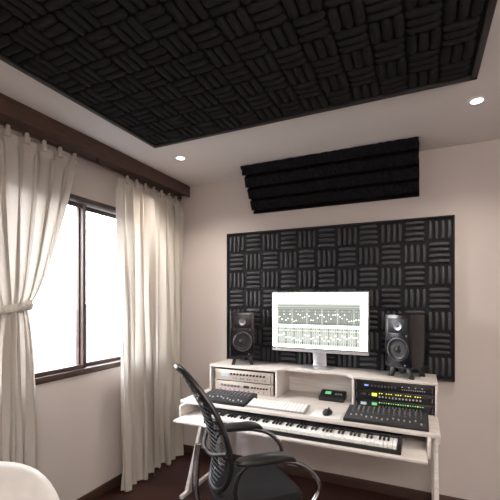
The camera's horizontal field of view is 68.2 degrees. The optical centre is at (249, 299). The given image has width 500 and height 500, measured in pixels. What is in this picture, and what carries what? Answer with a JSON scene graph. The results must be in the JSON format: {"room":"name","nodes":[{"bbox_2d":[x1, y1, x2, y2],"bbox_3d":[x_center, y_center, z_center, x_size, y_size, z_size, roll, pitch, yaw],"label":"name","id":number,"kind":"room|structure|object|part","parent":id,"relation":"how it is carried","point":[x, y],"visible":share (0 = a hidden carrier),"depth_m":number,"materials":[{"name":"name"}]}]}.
{"room":"studio","nodes":[
{"label":"studio","id":0,"kind":"room"},
{"bbox_2d":[0,125,173,499],"bbox_3d":[-1.900,0.200,1.612,0.200,2.700,4.940,0,0,25],"label":"wall","id":1,"kind":"structure","parent":0,"point":[78,433],"depth_m":2.77,"materials":[{"name":"paint"}]},
{"bbox_2d":[35,193,120,384],"bbox_3d":[-1.286,-0.105,2.804,0.100,1.330,1.940,0,0,25],"label":"window","id":2,"kind":"structure","parent":1,"relation":"in","point":[82,204],"depth_m":2.80,"materials":[{"name":"brown wood"}]},
{"bbox_3d":[-1.464,-0.105,2.393,0.030,1.242,0.956,0,0,25],"label":"sash","id":3,"kind":"part","parent":2,"relation":"part of","materials":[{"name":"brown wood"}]},
{"bbox_3d":[-1.117,-0.105,3.231,0.030,1.242,0.936,0,0,25],"label":"sash","id":4,"kind":"part","parent":2,"relation":"part of","materials":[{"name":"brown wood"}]},
{"bbox_2d":[76,473,121,499],"bbox_3d":[-1.806,1.510,1.559,0.015,0.080,4.924,0,0,25],"label":"baseboard","id":5,"kind":"structure","parent":1,"relation":"attached to","point":[111,484],"depth_m":2.94,"materials":[{"name":"brown wood"}]},
{"bbox_2d":[0,0,499,185],"bbox_3d":[0.166,-1.200,0.661,4.750,0.100,5.240,0,0,25],"label":"ceiling","id":6,"kind":"structure","parent":0,"point":[441,117],"depth_m":2.49,"materials":[{"name":"paint"}]},
{"bbox_2d":[0,93,189,196],"bbox_3d":[-1.719,-1.095,1.538,0.188,0.109,4.918,0,0,25],"label":"rail","id":7,"kind":"object","parent":6,"relation":"attached to","point":[17,114],"visible":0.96,"depth_m":2.55,"materials":[{"name":"brown wood"}]},
{"bbox_2d":[0,121,182,199],"bbox_3d":[-1.382,-1.034,2.237,0.021,0.050,3.310,0,0,25],"label":"curtain rod","id":8,"kind":"object","parent":7,"relation":"attached to","point":[2,123],"visible":0.9,"depth_m":2.65,"materials":[{"name":"brown wood"}]},
{"bbox_2d":[0,121,76,469],"bbox_3d":[-1.445,0.247,2.062,0.145,2.576,1.140,0,0,26],"label":"curtain","id":9,"kind":"object","parent":8,"relation":"hanging from","point":[36,180],"visible":0.96,"depth_m":2.22,"materials":[{"name":"fabric"}]},
{"bbox_2d":[116,173,183,491],"bbox_3d":[-0.868,0.247,3.342,0.143,2.576,0.877,0,0,25],"label":"curtain","id":10,"kind":"object","parent":8,"relation":"hanging from","point":[149,223],"visible":0.98,"depth_m":3.24,"materials":[{"name":"fabric"}]},
{"bbox_2d":[174,155,186,160],"bbox_3d":[-0.561,-1.147,2.982,0.104,0.005,0.104,0,0,25],"label":"recessed light","id":11,"kind":"object","parent":6,"relation":"in","point":[178,157],"visible":1,"depth_m":2.97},
{"bbox_2d":[0,0,496,147],"bbox_3d":[-0.241,-1.125,1.264,2.016,0.047,2.216,0,0,25],"label":"ceiling panel","id":12,"kind":"object","parent":6,"relation":"attached to","point":[163,73],"visible":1,"depth_m":1.66,"materials":[{"name":"fabric"}]},
{"bbox_2d":[466,95,487,104],"bbox_3d":[1.306,-1.147,2.124,0.104,0.005,0.104,0,0,25],"label":"recessed light","id":13,"kind":"object","parent":6,"relation":"in","point":[476,100],"visible":1,"depth_m":2.12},
{"bbox_3d":[1.306,-1.148,2.124,0.063,0.002,0.063,0,0,25],"label":"bulb","id":14,"kind":"part","parent":13,"relation":"part of","materials":[{"name":"white glass"}]},
{"bbox_2d":[96,453,410,499],"bbox_3d":[0.166,1.600,0.661,4.750,0.100,5.240,0,0,25],"label":"floor","id":15,"kind":"structure","parent":0,"point":[167,482],"depth_m":3.04,"materials":[{"name":"red wood"}]},
{"bbox_2d":[0,461,59,499],"bbox_3d":[-1.165,1.149,1.459,0.730,0.803,0.635,0,0,0],"label":"armchair","id":16,"kind":"object","parent":15,"relation":"on","point":[18,481],"visible":1,"depth_m":1.62,"materials":[{"name":"white fabric"}]},
{"bbox_2d":[174,363,321,499],"bbox_3d":[-0.043,0.939,2.019,0.742,1.222,0.612,0,0,-18],"label":"office chair","id":17,"kind":"object","parent":15,"relation":"on","point":[255,476],"visible":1,"depth_m":1.87,"materials":[{"name":"black plastic"}]},
{"bbox_3d":[-0.264,0.658,1.922,0.262,0.660,0.444,0,0,-18],"label":"backrest frame","id":18,"kind":"part","parent":17,"relation":"part of","materials":[{"name":"black plastic"}]},
{"bbox_3d":[-0.264,0.657,1.922,0.236,0.635,0.419,0,0,-18],"label":"backrest","id":19,"kind":"part","parent":17,"relation":"part of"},
{"bbox_3d":[-0.072,0.774,2.239,0.316,0.052,0.088,0,0,-18],"label":"armrest","id":20,"kind":"part","parent":17,"relation":"part of","materials":[{"name":"black plastic"}]},
{"bbox_3d":[0.005,0.933,1.808,0.086,0.320,0.222,0,0,28],"label":"arm post","id":21,"kind":"part","parent":17,"relation":"part of","materials":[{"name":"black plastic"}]},
{"bbox_3d":[0.022,1.016,2.017,0.470,0.099,0.450,0,0,-18],"label":"seat","id":22,"kind":"part","parent":17,"relation":"part of","materials":[{"name":"black fabric"}]},
{"bbox_3d":[0.079,0.774,1.783,0.316,0.052,0.088,0,0,-18],"label":"armrest","id":23,"kind":"part","parent":17,"relation":"part of","materials":[{"name":"black plastic"}]},
{"bbox_2d":[173,359,440,499],"bbox_3d":[0.386,1.052,2.742,1.810,0.995,0.865,0,0,25],"label":"desk","id":24,"kind":"object","parent":15,"relation":"on","point":[293,384],"visible":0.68,"depth_m":2.73,"materials":[{"name":"white wood"}]},
{"bbox_3d":[-0.419,0.852,3.038,0.019,0.100,0.530,0,0,25],"label":"tray rail","id":25,"kind":"part","parent":24,"relation":"part of","materials":[{"name":"white wood"}]},
{"bbox_3d":[-0.430,1.177,3.098,0.030,0.685,0.368,0,0,25],"label":"leg","id":26,"kind":"part","parent":24,"relation":"part of","materials":[{"name":"white wood"}]},
{"bbox_3d":[-0.273,0.676,3.335,0.016,0.207,0.328,0,0,25],"label":"panel","id":27,"kind":"part","parent":24,"relation":"part of","materials":[{"name":"white wood"}]},
{"bbox_2d":[198,388,256,406],"bbox_3d":[-0.174,0.753,2.876,0.400,0.052,0.250,0,0,25],"label":"control surface","id":28,"kind":"object","parent":24,"relation":"on","point":[218,396],"visible":0.97,"depth_m":2.84,"materials":[{"name":"black plastic"}]},
{"bbox_2d":[231,356,252,364],"bbox_3d":[-0.065,0.516,3.244,0.189,0.078,0.200,0,0,0],"label":"speaker stand","id":29,"kind":"object","parent":24,"relation":"on","point":[250,359],"visible":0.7,"depth_m":3.16,"materials":[{"name":"black plastic"}]},
{"bbox_2d":[230,311,253,355],"bbox_3d":[-0.065,0.288,3.238,0.205,0.375,0.253,0,0,0],"label":"speaker","id":30,"kind":"object","parent":29,"relation":"on","point":[241,322],"visible":1,"depth_m":3.12},
{"bbox_3d":[-0.065,0.183,3.123,0.150,0.105,0.006,0,0,0],"label":"tweeter plate","id":31,"kind":"part","parent":30,"relation":"part of","materials":[{"name":"black plastic"}]},
{"bbox_2d":[215,379,274,396],"bbox_3d":[-0.013,0.733,3.180,0.540,0.092,0.263,0,0,25],"label":"rack","id":32,"kind":"object","parent":24,"relation":"on","point":[260,389],"visible":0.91,"depth_m":3.07,"materials":[{"name":"beige plastic"}]},
{"bbox_2d":[215,367,274,384],"bbox_3d":[-0.013,0.637,3.180,0.540,0.092,0.263,0,0,25],"label":"rack","id":33,"kind":"object","parent":32,"relation":"on","point":[243,375],"visible":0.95,"depth_m":3.07,"materials":[{"name":"beige plastic"}]},
{"bbox_2d":[246,398,309,413],"bbox_3d":[0.200,0.761,2.660,0.440,0.036,0.132,0,0,25],"label":"keyboard","id":34,"kind":"object","parent":24,"relation":"on","point":[298,408],"visible":1,"depth_m":2.63,"materials":[{"name":"white plastic"}]},
{"bbox_2d":[173,407,427,464],"bbox_3d":[0.322,0.887,2.615,1.680,0.015,0.580,0,0,25],"label":"keyboard tray","id":35,"kind":"object","parent":24,"relation":"on","point":[414,448],"depth_m":2.26,"materials":[{"name":"white wood"}]},
{"bbox_2d":[204,408,402,454],"bbox_3d":[0.313,0.849,2.470,1.305,0.062,0.250,0,0,25],"label":"digital piano","id":36,"kind":"object","parent":24,"relation":"on","point":[348,436],"visible":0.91,"depth_m":2.33,"materials":[{"name":"black plastic"}]},
{"bbox_2d":[272,291,368,370],"bbox_3d":[0.555,0.242,3.022,0.804,0.625,0.195,0,0,25],"label":"computer monitor","id":37,"kind":"object","parent":24,"relation":"on","point":[320,323],"visible":1,"depth_m":3.01,"materials":[{"name":"silver metal"}]},
{"bbox_2d":[210,359,437,385],"bbox_3d":[0.520,0.564,2.972,1.760,0.018,0.335,0,0,25],"label":"shelf","id":38,"kind":"object","parent":24,"relation":"attached to","point":[354,373],"depth_m":2.88,"materials":[{"name":"white wood"}]},
{"bbox_2d":[309,409,342,419],"bbox_3d":[0.522,0.777,2.511,0.200,0.004,0.160,0,0,25],"label":"mouse pad","id":39,"kind":"object","parent":24,"relation":"on","point":[316,413],"visible":0.94,"depth_m":2.50,"materials":[{"name":"white plastic"}]},
{"bbox_2d":[322,407,332,415],"bbox_3d":[0.527,0.755,2.510,0.060,0.040,0.108,0,0,33],"label":"mouse","id":40,"kind":"object","parent":39,"relation":"on","point":[326,412],"visible":1,"depth_m":2.48,"materials":[{"name":"black plastic"}]},
{"bbox_2d":[319,389,346,402],"bbox_3d":[0.648,0.750,2.894,0.190,0.060,0.140,0,0,25],"label":"recorder","id":41,"kind":"object","parent":24,"relation":"on","point":[340,396],"visible":1,"depth_m":2.86,"materials":[{"name":"black plastic"}]},
{"bbox_3d":[0.581,0.676,3.106,1.728,0.207,0.020,0,0,25],"label":"panel","id":42,"kind":"part","parent":24,"relation":"part of","materials":[{"name":"white wood"}]},
{"bbox_2d":[343,404,428,431],"bbox_3d":[0.880,0.753,2.391,0.500,0.052,0.250,0,0,25],"label":"control surface","id":43,"kind":"object","parent":24,"relation":"on","point":[418,421],"visible":1,"depth_m":2.35,"materials":[{"name":"black plastic"}]},
{"bbox_2d":[355,397,433,415],"bbox_3d":[1.050,0.747,2.691,0.518,0.065,0.263,0,0,25],"label":"rack","id":44,"kind":"object","parent":24,"relation":"on","point":[423,408],"visible":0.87,"depth_m":2.58,"materials":[{"name":"black plastic"}]},
{"bbox_2d":[355,388,433,404],"bbox_3d":[1.050,0.679,2.691,0.518,0.064,0.263,0,0,25],"label":"rack","id":45,"kind":"object","parent":44,"relation":"on","point":[361,393],"visible":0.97,"depth_m":2.58,"materials":[{"name":"black plastic"}]},
{"bbox_2d":[355,379,433,394],"bbox_3d":[1.050,0.612,2.691,0.518,0.064,0.263,0,0,25],"label":"rack","id":46,"kind":"object","parent":45,"relation":"on","point":[363,384],"visible":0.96,"depth_m":2.58,"materials":[{"name":"black plastic"}]},
{"bbox_2d":[388,365,425,379],"bbox_3d":[1.143,0.516,2.688,0.200,0.078,0.190,0,0,-37],"label":"speaker stand","id":47,"kind":"object","parent":24,"relation":"on","point":[393,368],"visible":0.72,"depth_m":2.67,"materials":[{"name":"black plastic"}]},
{"bbox_3d":[1.041,0.520,2.699,0.024,0.070,0.049,0,0,-37],"label":"leg","id":48,"kind":"part","parent":47,"relation":"part of","materials":[{"name":"black plastic"}]},
{"bbox_2d":[385,313,428,368],"bbox_3d":[1.138,0.288,2.684,0.253,0.375,0.205,0,0,-37],"label":"speaker","id":49,"kind":"object","parent":47,"relation":"on","point":[406,334],"visible":1,"depth_m":2.61},
{"bbox_3d":[1.047,0.183,2.615,0.006,0.105,0.150,0,0,-37],"label":"tweeter plate","id":50,"kind":"part","parent":49,"relation":"part of","materials":[{"name":"black plastic"}]},
{"bbox_3d":[1.143,0.482,2.688,0.200,0.010,0.180,0,0,-37],"label":"plate","id":51,"kind":"part","parent":47,"relation":"part of","materials":[{"name":"black plastic"}]},
{"bbox_3d":[1.126,0.520,2.587,0.024,0.070,0.050,0,0,-37],"label":"leg","id":52,"kind":"part","parent":47,"relation":"part of","materials":[{"name":"black plastic"}]},
{"bbox_3d":[1.245,0.520,2.678,0.024,0.070,0.050,0,0,-37],"label":"leg","id":53,"kind":"part","parent":47,"relation":"part of","materials":[{"name":"black plastic"}]},
{"bbox_3d":[1.126,0.852,2.327,0.019,0.100,0.530,0,0,25],"label":"tray rail","id":54,"kind":"part","parent":24,"relation":"part of","materials":[{"name":"white wood"}]},
{"bbox_3d":[1.342,1.177,2.690,0.030,0.685,0.050,0,0,25],"label":"leg","id":55,"kind":"part","parent":24,"relation":"part of","materials":[{"name":"white wood"}]},
{"bbox_3d":[1.311,0.676,2.607,0.016,0.207,0.328,0,0,25],"label":"panel","id":56,"kind":"part","parent":24,"relation":"part of","materials":[{"name":"white wood"}]},
{"bbox_3d":[1.187,1.177,2.354,0.030,0.685,0.368,0,0,25],"label":"leg","id":57,"kind":"part","parent":24,"relation":"part of","materials":[{"name":"white wood"}]},
{"bbox_3d":[1.229,0.819,2.445,0.030,0.033,0.670,0,0,25],"label":"rail","id":58,"kind":"part","parent":24,"relation":"part of","materials":[{"name":"white wood"}]},
{"bbox_2d":[177,139,499,499],"bbox_3d":[1.230,0.200,2.973,4.750,2.700,0.150,0,0,25],"label":"wall","id":59,"kind":"structure","parent":0,"point":[461,181],"depth_m":2.81,"materials":[{"name":"paint"}]},
{"bbox_2d":[183,444,466,499],"bbox_3d":[1.218,1.510,2.888,4.400,0.080,0.015,0,0,25],"label":"baseboard","id":60,"kind":"structure","parent":59,"relation":"attached to","point":[413,494],"depth_m":3.03,"materials":[{"name":"brown wood"}]},
{"bbox_2d":[240,136,419,213],"bbox_3d":[0.612,-0.972,3.006,1.398,0.352,0.302,0,0,25],"label":"trap","id":61,"kind":"object","parent":59,"relation":"attached to","point":[388,170],"visible":1,"depth_m":2.95,"materials":[{"name":"fabric"}]},
{"bbox_2d":[227,215,454,381],"bbox_3d":[0.652,-0.013,3.134,1.907,1.233,0.039,0,0,25],"label":"acoustic panel","id":62,"kind":"object","parent":59,"relation":"attached to","point":[404,265],"visible":0.66,"depth_m":3.02,"materials":[{"name":"fabric"}]},
{"label":"outside","id":63,"kind":"structure","parent":0,"visible":0},
{"bbox_2d":[28,304,121,371],"bbox_3d":[-182.928,4.600,84.138,397.300,0.100,600.000,0,0,25],"label":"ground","id":64,"kind":"structure","parent":63,"point":[53,326],"depth_m":48.66,"materials":[{"name":"white"}]}
]}

